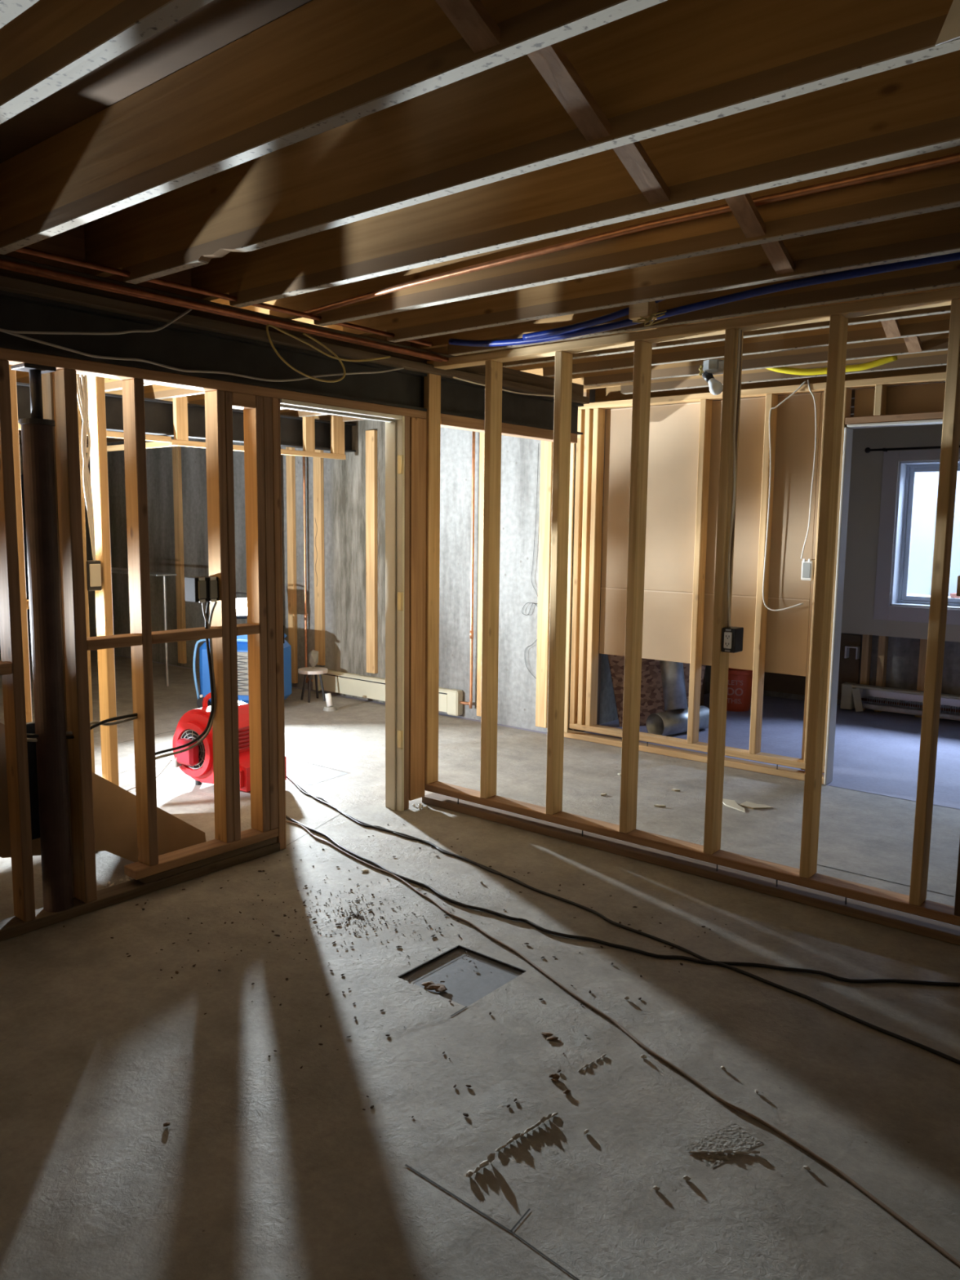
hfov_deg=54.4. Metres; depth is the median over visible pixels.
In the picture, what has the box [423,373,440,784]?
stud
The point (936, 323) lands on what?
joist
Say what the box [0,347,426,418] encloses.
plate
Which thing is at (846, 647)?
outlet box
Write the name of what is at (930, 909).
wall plate
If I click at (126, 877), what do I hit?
rubble
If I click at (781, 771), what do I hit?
floor plate
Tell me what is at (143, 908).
splinters
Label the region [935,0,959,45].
scrap
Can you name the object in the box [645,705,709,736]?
duct pipe
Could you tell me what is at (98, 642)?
blocking
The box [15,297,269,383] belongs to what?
joist
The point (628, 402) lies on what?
plate
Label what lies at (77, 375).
cable
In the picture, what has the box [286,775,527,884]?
extension cord
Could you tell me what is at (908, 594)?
snow mound
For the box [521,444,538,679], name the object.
wire
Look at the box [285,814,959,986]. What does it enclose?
extension cord
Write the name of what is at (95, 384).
stud
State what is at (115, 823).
plywood sheet
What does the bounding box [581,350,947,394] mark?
joist
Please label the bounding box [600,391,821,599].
sheet
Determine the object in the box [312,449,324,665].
strip
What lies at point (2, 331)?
cable
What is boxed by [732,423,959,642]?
wall
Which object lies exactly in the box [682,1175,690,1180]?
chip
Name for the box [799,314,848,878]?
stud
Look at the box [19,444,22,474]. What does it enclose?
wall
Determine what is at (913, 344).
brace
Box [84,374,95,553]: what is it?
cable
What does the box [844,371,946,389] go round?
plate
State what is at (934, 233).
joist
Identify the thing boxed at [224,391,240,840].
stud
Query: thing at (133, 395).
stud
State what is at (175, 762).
switch
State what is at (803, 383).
cable
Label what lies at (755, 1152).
ridge
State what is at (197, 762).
air mover
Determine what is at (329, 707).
tube
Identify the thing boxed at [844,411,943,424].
header
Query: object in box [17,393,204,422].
joist
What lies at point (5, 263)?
copper pipe
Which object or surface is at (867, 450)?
curtain rod
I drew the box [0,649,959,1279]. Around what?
floor
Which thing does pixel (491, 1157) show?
ridge
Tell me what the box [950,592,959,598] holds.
rubble
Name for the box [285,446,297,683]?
strip
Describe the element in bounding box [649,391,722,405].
plate
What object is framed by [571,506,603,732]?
board
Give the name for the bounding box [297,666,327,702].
round stool
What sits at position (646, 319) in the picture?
wire ends
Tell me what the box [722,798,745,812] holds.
board piece
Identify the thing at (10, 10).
joist
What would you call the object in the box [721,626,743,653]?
outlet box
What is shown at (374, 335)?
block
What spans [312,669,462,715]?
baseboard heater
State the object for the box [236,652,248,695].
grille
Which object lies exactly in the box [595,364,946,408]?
joist
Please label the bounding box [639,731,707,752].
wall plate
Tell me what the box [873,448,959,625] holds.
window
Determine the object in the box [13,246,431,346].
copper pipe
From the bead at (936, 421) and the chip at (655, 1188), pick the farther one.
the bead at (936, 421)
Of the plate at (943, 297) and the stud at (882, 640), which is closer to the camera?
the plate at (943, 297)
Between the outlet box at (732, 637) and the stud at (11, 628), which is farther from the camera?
the outlet box at (732, 637)
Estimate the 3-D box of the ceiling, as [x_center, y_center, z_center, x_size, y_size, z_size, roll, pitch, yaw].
[-1.509,-1.594,4.129,14.200,0.028,11.700,6,9,39]
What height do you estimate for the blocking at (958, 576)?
0.070 m
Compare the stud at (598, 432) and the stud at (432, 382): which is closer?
the stud at (432, 382)
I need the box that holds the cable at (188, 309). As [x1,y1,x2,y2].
[0,308,191,334]
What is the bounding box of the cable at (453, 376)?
[453,376,553,396]
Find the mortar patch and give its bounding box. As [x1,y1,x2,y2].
[684,1122,763,1168]
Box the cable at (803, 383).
[762,381,805,610]
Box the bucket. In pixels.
[726,667,752,711]
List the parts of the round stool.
leg, leg, seat, leg, leg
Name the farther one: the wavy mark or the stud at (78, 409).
the wavy mark
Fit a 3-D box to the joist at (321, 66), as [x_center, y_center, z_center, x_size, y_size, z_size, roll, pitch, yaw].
[0.801,-1.049,0.995,6.495,0.236,0.038,6,9,39]
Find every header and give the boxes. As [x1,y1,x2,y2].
[440,413,577,443]
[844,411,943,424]
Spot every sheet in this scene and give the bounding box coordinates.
[0,722,205,862]
[599,586,809,676]
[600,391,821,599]
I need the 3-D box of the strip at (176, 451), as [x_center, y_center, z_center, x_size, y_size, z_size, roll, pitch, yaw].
[-2.998,-0.838,9.319,0.100,2.160,0.038,6,9,39]
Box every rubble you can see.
[35,875,133,910]
[412,803,427,809]
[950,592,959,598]
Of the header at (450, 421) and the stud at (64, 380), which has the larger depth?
the header at (450, 421)
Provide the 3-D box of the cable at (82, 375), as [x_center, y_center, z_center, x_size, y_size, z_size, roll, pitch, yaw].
[-1.795,-0.857,4.260,0.018,0.951,0.062,4,8,24]
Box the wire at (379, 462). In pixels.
[377,462,379,586]
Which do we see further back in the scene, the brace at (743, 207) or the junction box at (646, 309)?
the junction box at (646, 309)
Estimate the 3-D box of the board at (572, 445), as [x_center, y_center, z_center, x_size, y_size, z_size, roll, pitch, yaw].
[0.586,-0.345,6.368,0.085,1.980,0.014,6,9,39]
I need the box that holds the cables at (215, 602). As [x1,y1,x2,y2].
[208,601,217,626]
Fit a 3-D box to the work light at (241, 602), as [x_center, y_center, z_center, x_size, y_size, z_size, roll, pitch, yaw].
[-1.940,-0.217,7.424,0.205,0.325,0.274,6,9,39]
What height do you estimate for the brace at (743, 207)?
0.195 m
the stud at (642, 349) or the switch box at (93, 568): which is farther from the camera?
the switch box at (93, 568)
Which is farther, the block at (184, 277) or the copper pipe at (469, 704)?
the copper pipe at (469, 704)
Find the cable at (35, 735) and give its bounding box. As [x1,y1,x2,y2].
[26,712,137,738]
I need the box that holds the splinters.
[62,823,726,1117]
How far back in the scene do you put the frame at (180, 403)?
6.72 m
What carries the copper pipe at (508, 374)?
on the plate at (9, 284)
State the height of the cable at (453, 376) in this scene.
0.030 m
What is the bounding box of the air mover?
[171,692,286,791]
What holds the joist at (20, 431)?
on the steel beam at (158, 414)
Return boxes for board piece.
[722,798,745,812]
[739,800,773,808]
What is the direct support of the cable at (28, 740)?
attached to the stud at (64, 380)
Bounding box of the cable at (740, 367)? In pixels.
[727,329,742,626]
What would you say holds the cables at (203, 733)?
attached to the switch box at (197, 588)
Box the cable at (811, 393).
[800,379,817,558]
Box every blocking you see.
[0,661,12,675]
[86,633,142,650]
[151,626,222,644]
[236,623,259,635]
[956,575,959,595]
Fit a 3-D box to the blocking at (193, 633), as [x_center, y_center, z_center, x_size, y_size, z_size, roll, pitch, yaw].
[-1.194,-0.020,3.746,0.089,0.038,0.318,6,9,39]
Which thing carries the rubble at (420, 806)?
on the floor
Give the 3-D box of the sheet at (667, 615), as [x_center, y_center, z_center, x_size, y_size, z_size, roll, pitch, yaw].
[1.365,-0.072,5.892,1.416,0.452,0.013,6,9,39]
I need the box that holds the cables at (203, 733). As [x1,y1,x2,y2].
[155,601,213,755]
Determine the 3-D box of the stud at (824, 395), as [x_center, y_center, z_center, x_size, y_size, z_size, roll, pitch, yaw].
[1.945,-0.306,5.327,0.149,2.186,0.103,6,9,39]
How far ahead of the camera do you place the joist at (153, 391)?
6.14 m
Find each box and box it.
[86,560,102,591]
[184,576,218,602]
[628,301,657,321]
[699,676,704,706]
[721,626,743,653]
[800,558,814,580]
[844,645,860,659]
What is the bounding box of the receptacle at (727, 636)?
[723,631,732,648]
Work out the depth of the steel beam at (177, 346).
3.80 m
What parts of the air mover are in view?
motor, carry handle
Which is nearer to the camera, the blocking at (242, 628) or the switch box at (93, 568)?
the blocking at (242, 628)
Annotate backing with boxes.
[763,633,861,699]
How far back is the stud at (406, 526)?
4.67 m
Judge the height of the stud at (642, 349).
2.119 m
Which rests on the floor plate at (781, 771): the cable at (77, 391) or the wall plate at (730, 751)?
the wall plate at (730, 751)
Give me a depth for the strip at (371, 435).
7.56 m
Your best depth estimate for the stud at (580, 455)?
6.32 m
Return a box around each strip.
[172,445,186,663]
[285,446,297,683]
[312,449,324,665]
[365,430,377,673]
[476,432,484,716]
[535,440,553,728]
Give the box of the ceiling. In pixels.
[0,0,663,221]
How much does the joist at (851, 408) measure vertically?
0.236 m
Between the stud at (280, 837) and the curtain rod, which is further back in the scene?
the curtain rod
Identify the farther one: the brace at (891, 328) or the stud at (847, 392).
the stud at (847, 392)
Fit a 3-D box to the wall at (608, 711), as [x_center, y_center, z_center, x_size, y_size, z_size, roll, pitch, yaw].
[1.484,-0.691,7.682,0.250,2.550,2.600,6,9,39]
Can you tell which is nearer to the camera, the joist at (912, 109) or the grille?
the joist at (912, 109)
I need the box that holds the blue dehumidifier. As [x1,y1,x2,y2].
[192,633,291,707]
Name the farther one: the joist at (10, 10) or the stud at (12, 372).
the stud at (12, 372)
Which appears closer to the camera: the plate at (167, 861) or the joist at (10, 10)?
the joist at (10, 10)
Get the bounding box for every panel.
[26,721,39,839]
[853,382,945,417]
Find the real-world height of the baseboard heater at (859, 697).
0.213 m
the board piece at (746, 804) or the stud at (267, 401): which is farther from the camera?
the board piece at (746, 804)
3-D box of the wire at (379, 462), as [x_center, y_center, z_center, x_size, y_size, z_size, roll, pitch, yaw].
[-0.816,-0.925,7.516,0.018,1.001,0.003,6,9,39]
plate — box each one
[0,275,589,404]
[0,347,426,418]
[0,842,279,941]
[124,827,278,879]
[422,792,959,945]
[424,781,959,926]
[426,287,959,369]
[564,729,622,747]
[569,722,622,737]
[577,399,632,409]
[638,742,707,763]
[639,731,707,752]
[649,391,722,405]
[724,746,805,768]
[724,756,804,781]
[740,382,826,398]
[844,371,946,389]
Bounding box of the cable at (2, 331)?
[0,329,404,382]
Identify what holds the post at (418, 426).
on the floor plate at (926, 927)
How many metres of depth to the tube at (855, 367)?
4.58 m
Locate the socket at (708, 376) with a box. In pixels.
[702,371,714,383]
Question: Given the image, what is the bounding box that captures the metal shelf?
[111,567,176,686]
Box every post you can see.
[408,417,426,800]
[954,840,959,916]
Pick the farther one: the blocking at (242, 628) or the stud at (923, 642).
the stud at (923, 642)
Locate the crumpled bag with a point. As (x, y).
(313, 655)
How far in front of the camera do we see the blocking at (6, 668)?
3.18 m
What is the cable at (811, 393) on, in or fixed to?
hanging from the plate at (815, 387)
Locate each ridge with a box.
[466,1152,495,1177]
[495,1112,557,1151]
[577,1053,606,1071]
[688,1150,759,1154]
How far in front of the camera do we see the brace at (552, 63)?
1.89 m
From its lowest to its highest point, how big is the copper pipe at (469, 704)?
2.038 m
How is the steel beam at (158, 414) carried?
attached to the wall at (344, 480)
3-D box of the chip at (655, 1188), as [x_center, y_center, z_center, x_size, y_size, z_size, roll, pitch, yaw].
[0.389,1.211,2.065,0.017,0.009,0.008,2,7,7]
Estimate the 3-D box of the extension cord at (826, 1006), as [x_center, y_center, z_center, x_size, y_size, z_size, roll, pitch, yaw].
[0.092,0.982,3.896,0.172,0.012,4.163,-5,9,-40]
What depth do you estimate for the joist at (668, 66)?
2.11 m
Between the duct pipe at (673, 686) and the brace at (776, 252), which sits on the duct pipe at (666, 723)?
the duct pipe at (673, 686)
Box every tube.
[323,693,337,711]
[765,355,897,375]
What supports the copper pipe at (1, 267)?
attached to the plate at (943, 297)
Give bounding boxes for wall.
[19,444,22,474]
[82,389,591,732]
[591,388,711,724]
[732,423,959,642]
[763,632,959,705]
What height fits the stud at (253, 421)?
1.871 m
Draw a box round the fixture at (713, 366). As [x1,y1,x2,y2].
[698,359,724,395]
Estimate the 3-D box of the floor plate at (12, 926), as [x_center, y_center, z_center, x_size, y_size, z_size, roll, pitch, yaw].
[-1.452,0.991,3.565,0.091,0.038,1.660,6,9,39]
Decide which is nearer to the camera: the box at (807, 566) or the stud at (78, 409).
the stud at (78, 409)
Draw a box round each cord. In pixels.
[126,759,171,791]
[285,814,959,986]
[285,820,959,1266]
[286,773,959,1064]
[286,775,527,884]
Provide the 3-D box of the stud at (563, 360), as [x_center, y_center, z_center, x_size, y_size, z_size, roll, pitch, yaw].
[0.363,-0.233,4.308,0.038,2.119,0.089,6,9,39]
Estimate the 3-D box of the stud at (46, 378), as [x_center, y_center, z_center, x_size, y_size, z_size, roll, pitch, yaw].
[-1.552,0.025,3.459,0.094,1.979,0.038,6,9,39]
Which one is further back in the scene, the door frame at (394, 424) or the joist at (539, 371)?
the joist at (539, 371)
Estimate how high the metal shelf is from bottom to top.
1.035 m
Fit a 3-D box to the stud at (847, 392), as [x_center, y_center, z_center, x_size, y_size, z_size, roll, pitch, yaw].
[2.001,-0.332,5.269,0.038,2.118,0.089,6,9,39]
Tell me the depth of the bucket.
7.46 m
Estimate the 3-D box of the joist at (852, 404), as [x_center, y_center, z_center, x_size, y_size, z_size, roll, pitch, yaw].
[3.938,-1.500,4.990,6.750,0.236,0.038,6,9,39]
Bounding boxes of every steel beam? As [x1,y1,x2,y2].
[0,290,583,435]
[16,382,355,452]
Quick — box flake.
[653,804,666,807]
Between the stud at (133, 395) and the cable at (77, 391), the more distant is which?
the cable at (77, 391)
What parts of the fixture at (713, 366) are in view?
bulb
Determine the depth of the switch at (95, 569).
4.36 m
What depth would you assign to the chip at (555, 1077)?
2.47 m
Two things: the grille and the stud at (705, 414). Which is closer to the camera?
the stud at (705, 414)
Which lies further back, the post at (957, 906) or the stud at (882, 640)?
the stud at (882, 640)
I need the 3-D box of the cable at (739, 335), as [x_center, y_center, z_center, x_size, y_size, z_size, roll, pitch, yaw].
[1.006,-0.630,3.701,0.023,1.167,0.019,6,9,39]
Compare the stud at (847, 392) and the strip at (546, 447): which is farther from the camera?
the strip at (546, 447)
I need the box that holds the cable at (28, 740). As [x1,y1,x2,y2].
[26,715,137,742]
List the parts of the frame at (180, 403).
rail, cross rail, rail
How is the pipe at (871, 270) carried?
hanging from the joist at (946, 274)
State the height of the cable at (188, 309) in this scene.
0.210 m
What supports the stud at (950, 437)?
on the wall plate at (930, 909)
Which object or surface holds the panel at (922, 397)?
attached to the header at (935, 415)
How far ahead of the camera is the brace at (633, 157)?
2.30 m
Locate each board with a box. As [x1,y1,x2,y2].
[0,474,31,653]
[137,836,277,884]
[564,443,574,733]
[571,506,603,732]
[607,654,706,727]
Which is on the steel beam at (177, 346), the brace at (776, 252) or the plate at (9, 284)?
the plate at (9, 284)
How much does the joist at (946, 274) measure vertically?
0.236 m
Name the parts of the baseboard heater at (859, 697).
rail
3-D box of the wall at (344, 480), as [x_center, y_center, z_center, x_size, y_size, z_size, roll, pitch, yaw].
[-2.177,-0.875,8.828,7.380,2.550,0.255,6,9,39]
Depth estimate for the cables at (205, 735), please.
3.85 m
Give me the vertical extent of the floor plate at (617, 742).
0.038 m
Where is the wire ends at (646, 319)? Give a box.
[632,310,667,326]
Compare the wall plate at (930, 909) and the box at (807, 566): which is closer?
the wall plate at (930, 909)
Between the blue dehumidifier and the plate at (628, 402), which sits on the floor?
the blue dehumidifier
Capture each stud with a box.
[0,359,35,922]
[8,364,32,722]
[41,372,75,897]
[52,368,97,902]
[75,373,94,773]
[86,375,119,786]
[121,377,158,866]
[204,390,233,843]
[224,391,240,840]
[243,395,270,831]
[262,396,278,830]
[271,397,284,850]
[404,416,409,809]
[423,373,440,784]
[480,360,502,798]
[545,351,573,814]
[569,408,585,723]
[577,408,593,724]
[585,408,604,726]
[619,340,652,833]
[687,399,712,743]
[703,328,743,854]
[748,393,777,754]
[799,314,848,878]
[800,389,826,773]
[822,387,852,766]
[859,634,872,710]
[873,384,887,415]
[874,635,888,712]
[908,298,959,906]
[915,639,927,717]
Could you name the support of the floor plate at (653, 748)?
on the floor
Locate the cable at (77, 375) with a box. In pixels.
[76,373,95,557]
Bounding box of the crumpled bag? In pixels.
[308,649,318,668]
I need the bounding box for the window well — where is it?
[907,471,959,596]
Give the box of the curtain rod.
[864,444,959,453]
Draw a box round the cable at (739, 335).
[727,328,740,627]
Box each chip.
[163,1121,169,1126]
[548,1073,559,1081]
[563,1089,570,1093]
[652,1185,659,1190]
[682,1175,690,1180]
[803,1165,810,1170]
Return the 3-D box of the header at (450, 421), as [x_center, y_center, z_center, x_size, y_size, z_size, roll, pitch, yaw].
[0.166,-1.182,5.258,0.089,0.056,1.250,6,9,39]
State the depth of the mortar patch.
2.22 m
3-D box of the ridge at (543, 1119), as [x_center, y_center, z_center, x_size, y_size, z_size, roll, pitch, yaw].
[0.114,1.181,2.253,0.217,0.016,0.008,-6,10,-43]
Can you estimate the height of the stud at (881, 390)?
0.160 m
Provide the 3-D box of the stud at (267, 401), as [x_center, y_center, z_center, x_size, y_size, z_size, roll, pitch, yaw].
[-0.934,-0.094,4.055,0.089,1.871,0.045,6,9,39]
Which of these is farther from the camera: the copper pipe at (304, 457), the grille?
the copper pipe at (304, 457)
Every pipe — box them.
[0,254,583,395]
[0,258,448,361]
[0,266,442,362]
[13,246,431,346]
[302,456,312,682]
[448,252,959,346]
[459,431,475,708]
[522,299,663,340]
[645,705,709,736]
[659,660,688,711]
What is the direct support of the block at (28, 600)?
attached to the stud at (12, 372)
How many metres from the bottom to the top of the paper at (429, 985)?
0.014 m
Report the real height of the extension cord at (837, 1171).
0.009 m
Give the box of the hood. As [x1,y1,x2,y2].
[852,684,959,699]
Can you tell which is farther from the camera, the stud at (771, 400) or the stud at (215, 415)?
the stud at (771, 400)
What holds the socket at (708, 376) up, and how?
attached to the fixture at (713, 366)
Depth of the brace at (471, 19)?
1.58 m
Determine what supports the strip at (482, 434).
attached to the wall at (344, 480)
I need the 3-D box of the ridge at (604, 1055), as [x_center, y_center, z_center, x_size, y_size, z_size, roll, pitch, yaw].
[0.307,1.152,2.550,0.120,0.006,0.006,-6,9,-43]
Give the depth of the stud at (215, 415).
3.85 m
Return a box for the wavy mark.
[315,518,317,585]
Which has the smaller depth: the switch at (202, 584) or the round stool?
the switch at (202, 584)
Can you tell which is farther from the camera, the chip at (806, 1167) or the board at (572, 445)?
the board at (572, 445)
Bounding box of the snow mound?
[906,593,951,598]
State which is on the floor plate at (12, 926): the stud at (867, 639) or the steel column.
the steel column
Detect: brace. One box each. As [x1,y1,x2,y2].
[435,0,500,53]
[526,42,610,142]
[613,141,670,204]
[724,193,765,238]
[760,240,794,274]
[880,319,901,337]
[903,336,922,352]
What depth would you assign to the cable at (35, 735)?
3.51 m
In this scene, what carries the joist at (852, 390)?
attached to the ceiling
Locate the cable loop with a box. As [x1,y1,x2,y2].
[266,324,391,382]
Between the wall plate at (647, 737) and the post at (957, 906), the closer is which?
the post at (957, 906)
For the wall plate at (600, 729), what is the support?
on the floor plate at (617, 742)
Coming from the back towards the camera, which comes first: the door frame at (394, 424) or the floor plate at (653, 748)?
the floor plate at (653, 748)
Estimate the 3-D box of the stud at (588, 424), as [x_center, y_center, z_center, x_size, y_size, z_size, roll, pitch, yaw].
[0.723,-0.474,6.309,0.038,2.118,0.089,6,9,39]
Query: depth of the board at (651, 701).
6.89 m
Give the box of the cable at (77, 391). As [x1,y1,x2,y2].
[76,382,95,560]
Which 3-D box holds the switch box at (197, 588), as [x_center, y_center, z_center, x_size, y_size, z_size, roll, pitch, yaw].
[-1.131,-0.207,3.805,0.085,0.100,0.112,6,9,39]
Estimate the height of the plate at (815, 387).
0.038 m
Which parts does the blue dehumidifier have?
lid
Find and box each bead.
[823,426,853,785]
[847,418,942,428]
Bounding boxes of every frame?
[17,395,345,459]
[277,398,404,848]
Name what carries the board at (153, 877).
on the floor plate at (12, 926)
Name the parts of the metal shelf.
shelf rail, leg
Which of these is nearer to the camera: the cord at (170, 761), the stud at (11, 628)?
the stud at (11, 628)
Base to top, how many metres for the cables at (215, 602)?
0.106 m
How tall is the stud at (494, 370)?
2.119 m
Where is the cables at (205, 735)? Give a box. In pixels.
[155,602,216,759]
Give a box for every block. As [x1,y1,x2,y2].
[26,599,29,608]
[105,268,191,297]
[231,391,255,409]
[364,333,410,346]
[426,346,463,356]
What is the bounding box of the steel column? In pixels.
[10,363,73,912]
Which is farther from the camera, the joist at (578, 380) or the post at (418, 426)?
the joist at (578, 380)
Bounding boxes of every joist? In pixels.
[0,0,39,28]
[0,0,213,124]
[0,0,667,254]
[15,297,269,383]
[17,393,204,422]
[18,368,543,444]
[18,408,284,438]
[79,317,342,391]
[84,0,959,284]
[86,377,589,444]
[105,384,204,399]
[191,49,959,307]
[269,145,959,326]
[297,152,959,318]
[342,206,959,342]
[410,260,959,355]
[463,285,959,367]
[502,312,950,377]
[546,332,949,386]
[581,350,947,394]
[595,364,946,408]
[625,382,940,408]
[850,399,854,407]
[850,407,853,414]
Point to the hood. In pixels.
(877, 689)
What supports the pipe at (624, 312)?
attached to the pipe at (871, 270)
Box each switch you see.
[89,564,101,586]
[171,757,181,767]
[198,580,206,599]
[209,579,217,598]
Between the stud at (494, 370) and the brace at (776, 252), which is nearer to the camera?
the brace at (776, 252)
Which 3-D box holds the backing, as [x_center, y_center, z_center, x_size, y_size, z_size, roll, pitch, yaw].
[2.647,0.184,8.054,1.210,0.550,0.014,6,9,39]
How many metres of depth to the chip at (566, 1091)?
2.41 m
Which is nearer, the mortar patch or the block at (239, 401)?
the mortar patch
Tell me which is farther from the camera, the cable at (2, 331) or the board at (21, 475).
the board at (21, 475)
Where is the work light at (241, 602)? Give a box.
[235,591,247,618]
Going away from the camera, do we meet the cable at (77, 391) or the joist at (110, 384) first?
the cable at (77, 391)
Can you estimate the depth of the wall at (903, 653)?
7.45 m
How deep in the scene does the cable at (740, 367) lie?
3.70 m
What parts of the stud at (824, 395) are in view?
drywall strip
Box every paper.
[420,981,447,991]
[540,1031,558,1039]
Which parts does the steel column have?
head plate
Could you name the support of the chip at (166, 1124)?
on the floor
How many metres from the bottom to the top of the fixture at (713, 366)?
0.168 m
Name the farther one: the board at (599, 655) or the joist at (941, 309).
the board at (599, 655)
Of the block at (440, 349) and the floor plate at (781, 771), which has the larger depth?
the floor plate at (781, 771)
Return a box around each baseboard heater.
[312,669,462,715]
[840,682,959,720]
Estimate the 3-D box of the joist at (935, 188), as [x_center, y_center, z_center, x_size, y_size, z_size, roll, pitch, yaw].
[1.617,-1.160,1.983,6.495,0.236,0.038,6,9,39]
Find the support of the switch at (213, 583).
attached to the switch box at (197, 588)
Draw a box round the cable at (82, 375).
[80,374,95,556]
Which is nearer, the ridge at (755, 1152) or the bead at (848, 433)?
the ridge at (755, 1152)
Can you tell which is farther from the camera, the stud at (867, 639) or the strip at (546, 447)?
the stud at (867, 639)
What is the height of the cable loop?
0.190 m
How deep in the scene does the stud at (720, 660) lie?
3.77 m

